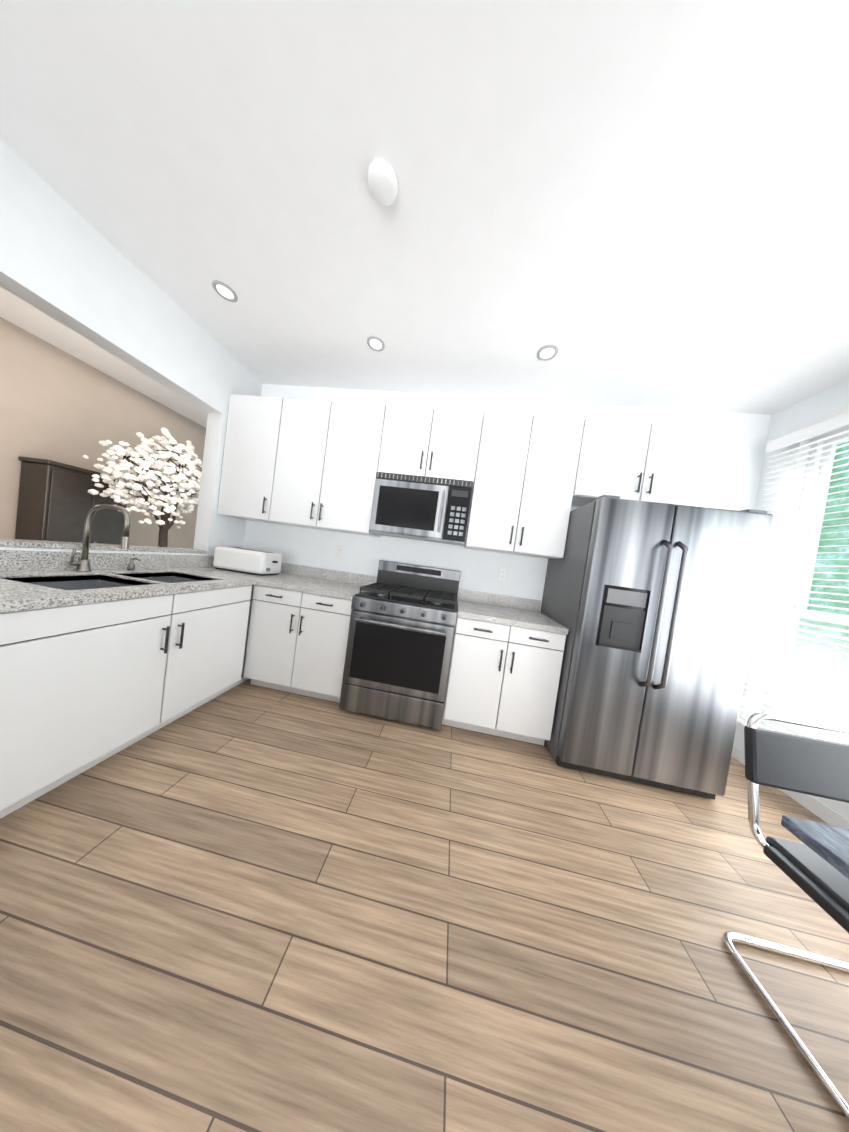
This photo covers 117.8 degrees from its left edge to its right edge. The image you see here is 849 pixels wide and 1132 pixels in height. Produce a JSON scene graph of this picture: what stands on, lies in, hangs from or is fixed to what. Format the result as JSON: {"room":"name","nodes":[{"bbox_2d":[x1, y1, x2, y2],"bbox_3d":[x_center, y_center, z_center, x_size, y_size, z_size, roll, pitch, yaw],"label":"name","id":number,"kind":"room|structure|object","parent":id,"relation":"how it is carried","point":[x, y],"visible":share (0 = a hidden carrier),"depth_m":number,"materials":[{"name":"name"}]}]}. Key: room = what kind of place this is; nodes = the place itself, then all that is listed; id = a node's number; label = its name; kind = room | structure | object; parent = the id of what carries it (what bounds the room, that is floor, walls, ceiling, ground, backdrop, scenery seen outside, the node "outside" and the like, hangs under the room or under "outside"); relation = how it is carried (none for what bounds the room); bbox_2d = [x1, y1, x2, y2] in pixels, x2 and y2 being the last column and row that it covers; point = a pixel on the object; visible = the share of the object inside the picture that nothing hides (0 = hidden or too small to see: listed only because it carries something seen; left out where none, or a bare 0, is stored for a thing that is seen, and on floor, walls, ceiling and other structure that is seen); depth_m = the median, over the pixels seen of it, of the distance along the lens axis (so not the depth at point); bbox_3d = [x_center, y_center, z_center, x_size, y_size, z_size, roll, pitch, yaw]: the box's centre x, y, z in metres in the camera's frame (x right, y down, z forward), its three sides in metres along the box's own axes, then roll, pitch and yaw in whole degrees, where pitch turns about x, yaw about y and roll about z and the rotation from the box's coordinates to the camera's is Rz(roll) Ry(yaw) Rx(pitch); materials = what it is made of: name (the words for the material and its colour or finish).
{"room":"kitchen","nodes":[
{"label":"kitchen","id":0,"kind":"room"},
{"bbox_2d":[0,286,207,548],"bbox_3d":[-3.098,-0.643,1.865,1.898,3.090,7.000,8,2,7],"label":"wall","id":1,"kind":"structure","parent":0,"point":[68,396],"depth_m":2.66,"materials":[{"name":"beige paint"}]},
{"bbox_2d":[15,456,126,544],"bbox_3d":[-3.730,-0.175,2.732,0.355,1.698,0.640,8,2,7],"label":"tall cabinet","id":2,"kind":"object","parent":1,"relation":"on","point":[57,501],"visible":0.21,"depth_m":2.49,"materials":[{"name":"brown wood"}]},
{"bbox_2d":[82,428,201,546],"bbox_3d":[-2.924,-0.324,2.830,1.040,2.204,1.059,8,2,7],"label":"flowering branches","id":3,"kind":"object","parent":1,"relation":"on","point":[139,480],"visible":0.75,"depth_m":2.59,"materials":[{"name":"white plant"}]},
{"bbox_2d":[0,140,263,555],"bbox_3d":[-2.320,-0.477,-0.213,0.150,2.850,6.250,8,2,7],"label":"wall","id":4,"kind":"structure","parent":0,"point":[64,262],"depth_m":1.56,"materials":[{"name":"paint"}]},
{"bbox_2d":[0,679,848,1131],"bbox_3d":[-0.143,1.328,-0.521,5.000,0.120,6.400,8,2,7],"label":"floor","id":5,"kind":"structure","parent":0,"point":[244,907],"depth_m":0.84,"materials":[{"name":"brown wood"}]},
{"bbox_2d":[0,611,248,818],"bbox_3d":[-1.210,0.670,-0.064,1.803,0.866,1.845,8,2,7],"label":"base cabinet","id":6,"kind":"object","parent":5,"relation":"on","point":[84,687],"depth_m":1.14,"materials":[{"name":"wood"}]},
{"bbox_2d":[16,585,253,656],"bbox_3d":[-1.831,0.539,1.489,0.696,0.866,1.182,8,2,7],"label":"base cabinet","id":7,"kind":"object","parent":5,"relation":"on","point":[215,618],"depth_m":1.51,"materials":[{"name":"wood"}]},
{"bbox_2d":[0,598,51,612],"bbox_3d":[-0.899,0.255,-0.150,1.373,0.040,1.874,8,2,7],"label":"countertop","id":8,"kind":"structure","parent":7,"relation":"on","point":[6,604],"depth_m":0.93,"materials":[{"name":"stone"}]},
{"bbox_2d":[0,538,301,606],"bbox_3d":[-1.913,0.099,0.881,0.900,0.364,3.691,8,2,7],"label":"countertop","id":9,"kind":"structure","parent":7,"relation":"on","point":[30,580],"depth_m":1.48,"materials":[{"name":"stone"}]},
{"bbox_2d":[69,504,140,571],"bbox_3d":[-1.873,-0.158,1.593,0.319,0.412,0.304,8,2,7],"label":"faucet","id":10,"kind":"object","parent":9,"relation":"on","point":[83,564],"visible":1,"depth_m":1.50,"materials":[{"name":"silver metal"}]},
{"bbox_2d":[213,546,281,575],"bbox_3d":[-1.630,-0.048,2.395,0.530,0.210,0.260,8,2,7],"label":"toaster","id":11,"kind":"object","parent":9,"relation":"on","point":[249,561],"visible":1,"depth_m":2.28,"materials":[{"name":"white plastic"}]},
{"bbox_2d":[240,566,376,599],"bbox_3d":[-0.901,0.132,2.220,0.794,0.145,0.797,8,2,7],"label":"countertop","id":12,"kind":"structure","parent":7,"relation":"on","point":[306,579],"depth_m":2.32,"materials":[{"name":"stone"}]},
{"bbox_2d":[243,585,351,702],"bbox_3d":[-0.982,0.630,2.327,0.842,0.866,0.616,8,2,7],"label":"base cabinet","id":13,"kind":"object","parent":5,"relation":"on","point":[297,641],"depth_m":2.02,"materials":[{"name":"wood"}]},
{"bbox_2d":[339,560,460,730],"bbox_3d":[-0.161,0.587,2.175,0.790,1.184,0.722,8,2,7],"label":"range","id":14,"kind":"object","parent":5,"relation":"on","point":[403,619],"visible":1,"depth_m":1.90,"materials":[{"name":"silver metal"}]},
{"bbox_2d":[442,617,565,745],"bbox_3d":[0.594,0.850,2.144,0.766,0.866,0.616,8,2,7],"label":"base cabinet","id":15,"kind":"object","parent":5,"relation":"on","point":[503,680],"depth_m":1.84,"materials":[{"name":"wood"}]},
{"bbox_2d":[457,589,568,634],"bbox_3d":[0.662,0.348,2.124,0.766,0.145,0.627,8,2,7],"label":"countertop","id":16,"kind":"structure","parent":15,"relation":"on","point":[475,605],"depth_m":2.13,"materials":[{"name":"stone"}]},
{"bbox_2d":[540,495,772,799],"bbox_3d":[1.506,0.503,1.921,0.960,1.814,0.833,8,2,7],"label":"fridge","id":17,"kind":"object","parent":5,"relation":"on","point":[651,607],"visible":0.96,"depth_m":1.58,"materials":[{"name":"silver metal"}]},
{"bbox_2d":[723,712,848,1120],"bbox_3d":[1.385,1.003,0.694,0.534,0.860,0.525,8,2,7],"label":"chair","id":18,"kind":"object","parent":5,"relation":"on","point":[799,763],"visible":1,"depth_m":0.90,"materials":[{"name":"silver metal"}]},
{"bbox_2d":[781,815,848,878],"bbox_3d":[1.186,1.063,-0.339,0.930,0.748,1.880,8,2,7],"label":"dining table","id":19,"kind":"object","parent":5,"relation":"on","point":[829,844],"visible":1,"depth_m":0.59,"materials":[{"name":"wood"}]},
{"bbox_2d":[0,0,848,414],"bbox_3d":[0.257,-1.614,-0.608,5.000,0.120,6.400,8,2,7],"label":"ceiling","id":20,"kind":"structure","parent":0,"point":[632,202],"depth_m":1.08,"materials":[{"name":"paint"}]},
{"bbox_2d":[212,280,237,301],"bbox_3d":[-1.334,-1.832,1.712,0.134,0.009,0.134,8,2,-2],"label":"recessed light","id":21,"kind":"object","parent":20,"relation":"in","point":[221,288],"depth_m":1.71,"materials":[{"name":"white plastic"}]},
{"bbox_2d":[367,336,384,351],"bbox_3d":[-0.375,-1.710,1.973,0.134,0.009,0.134,8,2,-2],"label":"recessed light","id":22,"kind":"object","parent":20,"relation":"in","point":[374,343],"depth_m":1.97,"materials":[{"name":"white plastic"}]},
{"bbox_2d":[368,158,397,205],"bbox_3d":[-0.180,-1.646,1.105,0.130,0.030,0.130,8,2,7],"label":"smoke detector","id":23,"kind":"object","parent":20,"relation":"attached to","point":[382,181],"visible":0.98,"depth_m":1.09,"materials":[{"name":"white plastic"}]},
{"bbox_2d":[537,345,557,360],"bbox_3d":[0.887,-1.534,1.847,0.134,0.009,0.134,8,2,-2],"label":"recessed light","id":24,"kind":"object","parent":20,"relation":"in","point":[548,352],"depth_m":1.84,"materials":[{"name":"white plastic"}]},
{"bbox_2d":[244,384,771,610],"bbox_3d":[0.413,-0.186,2.540,4.680,2.850,0.150,8,2,7],"label":"wall","id":25,"kind":"structure","parent":0,"point":[740,457],"depth_m":2.45,"materials":[{"name":"paint"}]},
{"bbox_2d":[217,394,281,523],"bbox_3d":[-1.582,-1.002,2.510,0.530,1.110,0.349,8,2,7],"label":"upper cabinet","id":26,"kind":"object","parent":25,"relation":"attached to","point":[253,422],"depth_m":2.34,"materials":[{"name":"wood"}]},
{"bbox_2d":[269,398,384,536],"bbox_3d":[-0.853,-0.900,2.426,0.951,1.110,0.349,8,2,7],"label":"upper cabinet","id":27,"kind":"object","parent":25,"relation":"attached to","point":[320,464],"depth_m":2.25,"materials":[{"name":"wood"}]},
{"bbox_2d":[335,546,342,557],"bbox_3d":[-0.875,-0.144,2.612,0.072,0.115,0.009,8,2,7],"label":"electrical outlet plate","id":28,"kind":"object","parent":25,"relation":"attached to","point":[338,553],"depth_m":2.61,"materials":[{"name":"white plastic"}]},
{"bbox_2d":[377,405,484,489],"bbox_3d":[0.060,-1.038,2.316,0.826,0.585,0.349,8,2,7],"label":"upper cabinet","id":29,"kind":"object","parent":25,"relation":"attached to","point":[417,441],"depth_m":2.14,"materials":[{"name":"wood"}]},
{"bbox_2d":[369,472,472,545],"bbox_3d":[-0.019,-0.495,2.278,0.815,0.501,0.455,8,2,7],"label":"microwave","id":30,"kind":"object","parent":29,"relation":"attached to","point":[429,509],"visible":1,"depth_m":2.11,"materials":[{"name":"silver metal"}]},
{"bbox_2d":[498,568,506,580],"bbox_3d":[0.739,0.081,2.425,0.072,0.115,0.009,8,2,7],"label":"electrical outlet plate","id":31,"kind":"object","parent":25,"relation":"attached to","point":[501,574],"depth_m":2.42,"materials":[{"name":"white plastic"}]},
{"bbox_2d":[464,411,588,558],"bbox_3d":[0.818,-0.667,2.232,0.777,1.110,0.349,8,2,7],"label":"upper cabinet","id":32,"kind":"object","parent":25,"relation":"attached to","point":[524,492],"depth_m":2.06,"materials":[{"name":"wood"}]},
{"bbox_2d":[573,418,721,507],"bbox_3d":[1.710,-0.798,2.125,0.960,0.605,0.349,8,2,7],"label":"upper cabinet","id":33,"kind":"object","parent":25,"relation":"attached to","point":[675,464],"depth_m":1.95,"materials":[{"name":"wood"}]},
{"bbox_2d":[733,379,848,819],"bbox_3d":[2.452,0.189,-0.767,0.150,2.850,6.250,8,2,7],"label":"wall","id":34,"kind":"structure","parent":0,"point":[835,397],"depth_m":1.96,"materials":[{"name":"paint"}]},
{"bbox_2d":[731,745,848,828],"bbox_3d":[1.889,1.505,-0.753,0.599,0.090,6.089,8,2,7],"label":"baseboard","id":35,"kind":"structure","parent":34,"relation":"attached to","point":[822,811],"depth_m":1.61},
{"bbox_2d":[738,405,848,742],"bbox_3d":[2.635,0.110,0.933,0.160,2.345,2.220,8,2,7],"label":"window","id":36,"kind":"structure","parent":34,"relation":"in","point":[804,539],"depth_m":1.90,"materials":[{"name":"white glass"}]},
{"bbox_2d":[737,411,848,742],"bbox_3d":[2.499,0.143,0.895,0.079,2.255,2.390,8,2,7],"label":"window blinds","id":37,"kind":"object","parent":36,"relation":"attached to","point":[824,427],"visible":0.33,"depth_m":1.76,"materials":[{"name":"white plastic"}]},
{"label":"outside","id":38,"kind":"structure","parent":0,"visible":0},
{"bbox_2d":[783,441,848,743],"bbox_3d":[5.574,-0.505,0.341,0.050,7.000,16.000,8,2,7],"label":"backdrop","id":39,"kind":"structure","parent":38,"point":[831,543],"depth_m":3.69,"materials":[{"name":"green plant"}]}
]}

